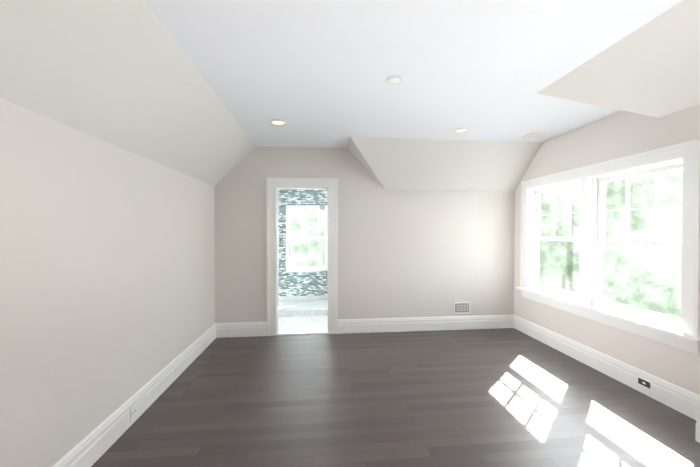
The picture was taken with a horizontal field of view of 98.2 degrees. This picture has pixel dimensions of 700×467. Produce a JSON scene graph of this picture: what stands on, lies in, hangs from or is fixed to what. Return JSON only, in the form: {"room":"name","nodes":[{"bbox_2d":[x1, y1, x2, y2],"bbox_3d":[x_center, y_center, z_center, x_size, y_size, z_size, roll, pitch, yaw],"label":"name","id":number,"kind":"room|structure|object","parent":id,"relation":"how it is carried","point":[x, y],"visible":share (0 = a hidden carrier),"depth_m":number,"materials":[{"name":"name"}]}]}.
{"room":"empty attic bedroom","nodes":[
{"label":"empty attic bedroom","id":0,"kind":"room"},
{"bbox_2d":[0,98,214,466],"bbox_3d":[-1.538,0.418,1.140,0.001,2.040,5.940,0,1,-6],"label":"wall","id":1,"kind":"structure","parent":0,"point":[107,279],"depth_m":1.83,"materials":[{"name":"beige paint"}]},
{"bbox_2d":[52,323,215,466],"bbox_3d":[-1.529,1.340,1.151,0.019,0.195,5.940,0,1,-6],"label":"baseboard","id":2,"kind":"structure","parent":1,"relation":"attached to","point":[94,446],"depth_m":2.22,"materials":[{"name":"white wood"}]},
{"bbox_2d":[130,402,136,422],"bbox_3d":[-1.625,1.341,2.277,0.007,0.115,0.075,0,1,-6],"label":"electrical outlet","id":3,"kind":"object","parent":2,"relation":"attached to","point":[133,411],"visible":1,"depth_m":2.27,"materials":[{"name":"white plastic"}]},
{"bbox_2d":[0,0,255,185],"bbox_3d":[-1.265,-0.877,1.153,0.550,0.550,5.940,0,1,-6],"label":"ceiling","id":4,"kind":"structure","parent":0,"point":[125,75],"depth_m":1.71,"materials":[{"name":"paint"}]},
{"bbox_2d":[277,300,327,334],"bbox_3d":[-0.834,1.344,5.237,2.350,0.100,2.060,0,1,-6],"label":"floor","id":5,"kind":"structure","parent":0,"point":[299,317],"depth_m":5.04,"materials":[{"name":"white stone"}]},
{"bbox_2d":[279,234,293,287],"bbox_3d":[-1.068,0.461,5.120,0.232,0.889,0.070,0,1,-6],"label":"glass","id":6,"kind":"object","parent":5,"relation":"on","point":[286,234],"depth_m":5.13,"materials":[{"name":"glass"}]},
{"bbox_2d":[318,289,326,307],"bbox_3d":[-0.470,1.104,5.185,0.135,0.307,0.070,0,1,-6],"label":"glass","id":7,"kind":"object","parent":5,"relation":"on","point":[322,291],"depth_m":5.19,"materials":[{"name":"glass"}]},
{"bbox_2d":[320,196,326,214],"bbox_3d":[-0.452,-0.474,5.169,0.101,0.305,0.070,0,1,-6],"label":"glass","id":8,"kind":"object","parent":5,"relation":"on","point":[322,207],"depth_m":5.17,"materials":[{"name":"glass"}]},
{"bbox_2d":[278,189,326,300],"bbox_3d":[-0.933,0.158,6.250,2.350,2.450,0.001,0,1,-6],"label":"wall","id":9,"kind":"structure","parent":0,"point":[312,288],"depth_m":6.24,"materials":[{"name":"tile"}]},
{"bbox_2d":[286,205,326,271],"bbox_3d":[-0.891,0.101,6.333,0.860,1.367,0.232,0,1,-6],"label":"bathroom window","id":10,"kind":"structure","parent":9,"relation":"in","point":[305,269],"depth_m":6.31,"materials":[{"name":"white"}]},
{"bbox_2d":[215,147,514,322],"bbox_3d":[0.311,0.109,4.300,4.290,2.590,0.001,0,1,-6],"label":"wall","id":11,"kind":"structure","parent":0,"point":[418,253],"depth_m":4.31,"materials":[{"name":"beige paint"}]},
{"bbox_2d":[216,322,266,337],"bbox_3d":[-1.466,1.308,4.131,0.658,0.195,0.019,0,1,-6],"label":"baseboard","id":12,"kind":"structure","parent":11,"relation":"attached to","point":[234,329],"depth_m":4.12,"materials":[{"name":"white wood"}]},
{"bbox_2d":[266,177,337,335],"bbox_3d":[-0.659,0.318,4.255,0.974,2.172,0.152,0,1,-6],"label":"door frame","id":13,"kind":"structure","parent":11,"relation":"attached to","point":[275,184],"depth_m":4.20,"materials":[{"name":"white wood"}]},
{"bbox_2d":[338,315,511,333],"bbox_3d":[1.139,1.306,4.383,2.628,0.195,0.019,0,1,-6],"label":"baseboard","id":14,"kind":"structure","parent":11,"relation":"attached to","point":[374,325],"depth_m":4.37,"materials":[{"name":"white wood"}]},
{"bbox_2d":[454,302,469,313],"bbox_3d":[1.638,1.087,4.434,0.248,0.168,0.011,0,1,-6],"label":"air vent","id":15,"kind":"object","parent":11,"relation":"in","point":[461,307],"visible":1,"depth_m":4.43,"materials":[{"name":"white plastic"}]},
{"bbox_2d":[91,328,699,466],"bbox_3d":[0.599,1.436,1.333,4.390,0.001,5.990,0,1,-6],"label":"floor","id":16,"kind":"structure","parent":0,"point":[506,397],"depth_m":2.44,"materials":[{"name":"brown wood"}]},
{"bbox_2d":[144,0,681,148],"bbox_3d":[0.870,-1.154,1.357,3.740,0.001,5.940,0,1,-6],"label":"ceiling","id":17,"kind":"structure","parent":0,"point":[314,73],"depth_m":2.04,"materials":[{"name":"white paint"}]},
{"bbox_2d":[269,119,286,125],"bbox_3d":[-0.759,-1.170,3.204,0.178,0.011,0.178,0,1,-6],"label":"recessed light","id":18,"kind":"object","parent":17,"relation":"in","point":[277,122],"visible":0.98,"depth_m":3.20,"materials":[{"name":"white"}]},
{"bbox_2d":[386,75,403,84],"bbox_3d":[0.341,-1.159,2.294,0.136,0.012,0.136,0,1,-6],"label":"smoke detector","id":19,"kind":"object","parent":17,"relation":"attached to","point":[395,79],"visible":1,"depth_m":2.27,"materials":[{"name":"white plastic"}]},
{"bbox_2d":[453,128,469,132],"bbox_3d":[1.268,-1.173,3.457,0.178,0.011,0.178,0,1,-6],"label":"recessed light","id":20,"kind":"object","parent":17,"relation":"in","point":[460,130],"visible":0.96,"depth_m":3.46,"materials":[{"name":"white"}]},
{"bbox_2d":[520,131,548,138],"bbox_3d":[2.198,-1.174,3.625,0.200,0.010,0.250,0,1,-6],"label":"ceiling vent","id":21,"kind":"object","parent":17,"relation":"in","point":[533,134],"visible":1,"depth_m":3.59,"materials":[{"name":"white plastic"}]},
{"bbox_2d":[346,137,542,190],"bbox_3d":[1.223,-0.904,4.096,2.510,0.560,0.560,0,1,-6],"label":"ceiling","id":22,"kind":"structure","parent":0,"point":[419,164],"depth_m":4.06,"materials":[{"name":"paint"}]},
{"bbox_2d":[514,111,699,394],"bbox_3d":[2.563,0.120,3.297,0.001,2.590,2.430,0,1,-6],"label":"wall","id":23,"kind":"structure","parent":0,"point":[619,135],"depth_m":3.05,"materials":[{"name":"beige paint"}]},
{"bbox_2d":[512,315,699,415],"bbox_3d":[2.555,1.317,3.294,0.019,0.195,2.400,0,1,-6],"label":"baseboard","id":24,"kind":"structure","parent":23,"relation":"attached to","point":[678,398],"depth_m":2.94,"materials":[{"name":"white wood"}]},
{"bbox_2d":[595,356,605,367],"bbox_3d":[2.560,1.317,3.104,0.007,0.070,0.115,0,1,-6],"label":"electrical outlet","id":25,"kind":"object","parent":24,"relation":"attached to","point":[600,362],"visible":1,"depth_m":3.10,"materials":[{"name":"white plastic"}]},
{"bbox_2d":[637,375,651,390],"bbox_3d":[2.600,1.321,2.680,0.008,0.075,0.125,0,1,-6],"label":"electrical outlet","id":26,"kind":"object","parent":24,"relation":"attached to","point":[643,382],"visible":1,"depth_m":2.68,"materials":[{"name":"white plastic"}]},
{"bbox_2d":[515,140,699,353],"bbox_3d":[2.618,0.091,3.312,0.277,1.631,2.122,0,1,-6],"label":"bedroom window","id":27,"kind":"structure","parent":23,"relation":"in","point":[589,302],"depth_m":3.02,"materials":[{"name":"white wood"}]},
{"bbox_2d":[536,0,699,117],"bbox_3d":[2.145,-1.008,0.542,0.800,0.276,4.070,0,1,-6],"label":"ceiling","id":28,"kind":"structure","parent":0,"point":[651,68],"depth_m":1.99,"materials":[{"name":"paint"}]},
{"bbox_2d":[660,104,699,141],"bbox_3d":[2.556,0.288,0.457,0.001,2.314,3.794,0,1,-6],"label":"wall","id":29,"kind":"structure","parent":0,"point":[686,121],"depth_m":2.15,"materials":[{"name":"beige paint"}]},
{"bbox_2d":[688,407,699,442],"bbox_3d":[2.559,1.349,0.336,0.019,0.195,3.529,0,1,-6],"label":"baseboard","id":30,"kind":"structure","parent":29,"relation":"attached to","point":[693,412],"depth_m":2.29,"materials":[{"name":"white wood"}]}
]}

